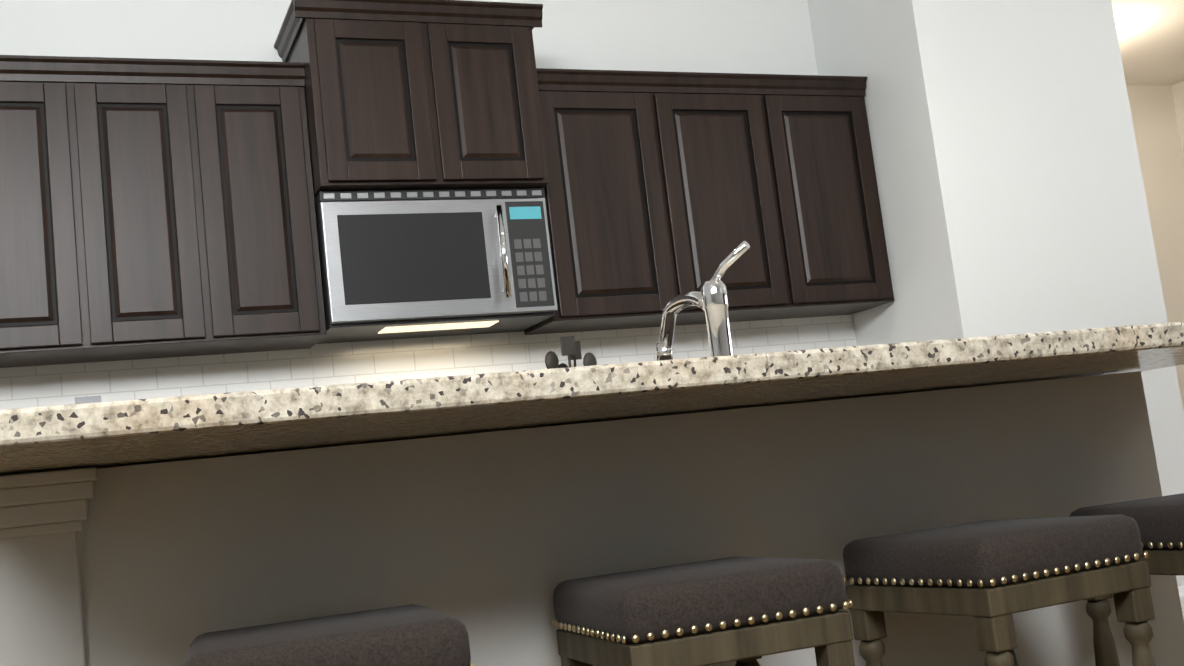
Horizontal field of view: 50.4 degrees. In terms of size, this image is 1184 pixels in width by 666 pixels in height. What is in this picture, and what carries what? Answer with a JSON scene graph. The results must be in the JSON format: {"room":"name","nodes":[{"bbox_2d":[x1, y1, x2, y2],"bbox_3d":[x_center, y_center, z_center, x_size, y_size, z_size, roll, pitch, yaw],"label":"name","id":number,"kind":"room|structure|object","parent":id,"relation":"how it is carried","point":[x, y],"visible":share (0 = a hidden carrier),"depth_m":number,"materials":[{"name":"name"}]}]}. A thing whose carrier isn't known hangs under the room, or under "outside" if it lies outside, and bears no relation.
{"room":"kitchen","nodes":[
{"label":"kitchen","id":0,"kind":"room"},
{"bbox_2d":[75,396,100,403],"bbox_3d":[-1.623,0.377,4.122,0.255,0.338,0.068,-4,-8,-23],"label":"electrical outlet","id":1,"kind":"object","parent":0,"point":[87,399],"visible":0.02,"depth_m":4.12,"materials":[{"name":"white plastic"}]},
{"bbox_2d":[0,0,856,380],"bbox_3d":[-1.360,-0.082,4.505,5.570,3.140,0.120,-4,-8,-23],"label":"wall","id":2,"kind":"structure","parent":0,"point":[738,36],"depth_m":5.15,"materials":[{"name":"white paint"}]},
{"bbox_2d":[0,64,119,371],"bbox_3d":[-1.841,-0.361,4.097,0.461,0.900,0.346,-4,-8,-23],"label":"upper cabinet","id":3,"kind":"object","parent":2,"relation":"attached to","point":[58,289],"depth_m":3.98,"materials":[{"name":"brown wood"}]},
{"bbox_2d":[100,68,239,363],"bbox_3d":[-1.530,-0.381,4.229,0.528,0.900,0.346,-4,-8,-23],"label":"upper cabinet","id":4,"kind":"object","parent":2,"relation":"attached to","point":[174,273],"depth_m":4.11,"materials":[{"name":"brown wood"}]},
{"bbox_2d":[220,68,331,359],"bbox_3d":[-1.219,-0.401,4.360,0.461,0.900,0.346,-4,-8,-23],"label":"upper cabinet","id":5,"kind":"object","parent":2,"relation":"attached to","point":[272,209],"depth_m":4.24,"materials":[{"name":"brown wood"}]},
{"bbox_2d":[280,4,467,195],"bbox_3d":[-0.797,-0.776,4.534,0.488,0.615,0.466,-4,-8,-23],"label":"upper cabinet","id":6,"kind":"object","parent":2,"relation":"attached to","point":[362,190],"depth_m":4.33,"materials":[{"name":"brown wood"}]},
{"bbox_2d":[312,188,563,347],"bbox_3d":[-0.595,-0.243,4.561,0.812,0.465,0.399,-4,-8,-23],"label":"microwave","id":7,"kind":"object","parent":2,"relation":"attached to","point":[396,267],"depth_m":4.39,"materials":[{"name":"silver metal"}]},
{"bbox_2d":[448,8,555,191],"bbox_3d":[-0.492,-0.795,4.663,0.488,0.615,0.466,-4,-8,-23],"label":"upper cabinet","id":8,"kind":"object","parent":2,"relation":"attached to","point":[504,95],"depth_m":4.49,"materials":[{"name":"brown wood"}]},
{"bbox_2d":[520,76,703,339],"bbox_3d":[0.019,-0.479,4.883,0.583,0.900,0.346,-4,-8,-23],"label":"upper cabinet","id":9,"kind":"object","parent":2,"relation":"attached to","point":[622,217],"depth_m":4.74,"materials":[{"name":"brown wood"}]},
{"bbox_2d":[674,80,815,331],"bbox_3d":[0.442,-0.506,5.062,0.649,0.900,0.346,-4,-8,-23],"label":"upper cabinet","id":10,"kind":"object","parent":2,"relation":"attached to","point":[740,169],"depth_m":4.95,"materials":[{"name":"brown wood"}]},
{"bbox_2d":[772,84,893,323],"bbox_3d":[0.865,-0.533,5.241,0.583,0.900,0.346,-4,-8,-23],"label":"upper cabinet","id":11,"kind":"object","parent":2,"relation":"attached to","point":[849,269],"depth_m":5.12,"materials":[{"name":"brown wood"}]},
{"bbox_2d":[545,336,596,368],"bbox_3d":[-0.074,0.224,4.634,0.185,0.410,0.146,-4,-8,-23],"label":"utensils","id":12,"kind":"object","parent":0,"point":[570,348],"visible":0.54,"depth_m":4.62,"materials":[{"name":"grey metal"}]},
{"bbox_2d":[807,0,988,345],"bbox_3d":[1.300,-0.306,5.190,0.120,3.140,0.700,-4,-8,-23],"label":"wall","id":13,"kind":"structure","parent":0,"point":[892,51],"depth_m":5.03,"materials":[{"name":"white paint"}]},
{"bbox_2d":[936,0,1183,586],"bbox_3d":[4.604,-0.555,6.276,6.830,3.140,0.120,-4,-8,-23],"label":"wall","id":14,"kind":"structure","parent":0,"point":[1059,214],"depth_m":5.11,"materials":[{"name":"white paint"}]},
{"bbox_2d":[1178,586,1183,618],"bbox_3d":[2.022,1.095,4.866,1.066,0.130,0.046,-4,-8,-23],"label":"baseboard","id":15,"kind":"structure","parent":14,"relation":"attached to","point":[1181,591],"depth_m":4.97,"materials":[{"name":"white"}]},
{"bbox_2d":[1111,0,1183,411],"bbox_3d":[2.837,-0.323,6.479,2.750,3.140,1.648,-4,-8,-23],"label":"wall","id":16,"kind":"structure","parent":0,"point":[1150,34],"depth_m":7.57,"materials":[{"name":"beige paint"}]},
{"bbox_3d":[2.972,0.883,3.315,12.660,0.060,9.400,-4,-8,-23],"label":"floor","id":17,"kind":"structure","parent":0,"visible":0},
{"bbox_2d":[184,604,475,665],"bbox_3d":[-0.335,0.710,1.672,0.357,0.633,0.373,-4,-8,-17],"label":"stool","id":18,"kind":"object","parent":17,"relation":"on","point":[411,635],"visible":1,"depth_m":1.57,"materials":[{"name":"fabric"}]},
{"bbox_2d":[0,365,1183,665],"bbox_3d":[0.044,0.639,2.491,2.257,0.891,0.792,-4,-8,-23],"label":"kitchen island","id":19,"kind":"object","parent":17,"relation":"on","point":[490,511],"depth_m":2.11,"materials":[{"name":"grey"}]},
{"bbox_2d":[0,322,1183,472],"bbox_3d":[0.103,0.143,2.364,2.390,0.040,1.285,-4,-8,-23],"label":"island countertop","id":20,"kind":"structure","parent":19,"relation":"on","point":[32,439],"depth_m":1.71,"materials":[{"name":"beige stone"}]},
{"bbox_2d":[656,241,749,395],"bbox_3d":[0.225,-0.009,2.625,0.082,0.293,0.370,-4,-8,-23],"label":"faucet","id":21,"kind":"object","parent":20,"relation":"on","point":[712,299],"depth_m":2.52,"materials":[{"name":"silver metal"}]},
{"bbox_2d":[551,557,854,665],"bbox_3d":[0.185,0.678,1.903,0.357,0.633,0.373,-4,-8,-19],"label":"stool","id":22,"kind":"object","parent":17,"relation":"on","point":[744,611],"visible":1,"depth_m":1.78,"materials":[{"name":"fabric"}]},
{"bbox_2d":[843,514,1155,665],"bbox_3d":[0.700,0.642,2.093,0.357,0.633,0.373,-3,-8,-26],"label":"stool","id":23,"kind":"object","parent":17,"relation":"on","point":[990,577],"visible":0.96,"depth_m":2.00,"materials":[{"name":"fabric"}]},
{"bbox_2d":[1069,493,1183,665],"bbox_3d":[1.155,0.609,2.248,0.357,0.633,0.373,-4,-8,-20],"label":"stool","id":24,"kind":"object","parent":17,"relation":"on","point":[1159,521],"visible":0.42,"depth_m":2.21,"materials":[{"name":"fabric"}]}
]}

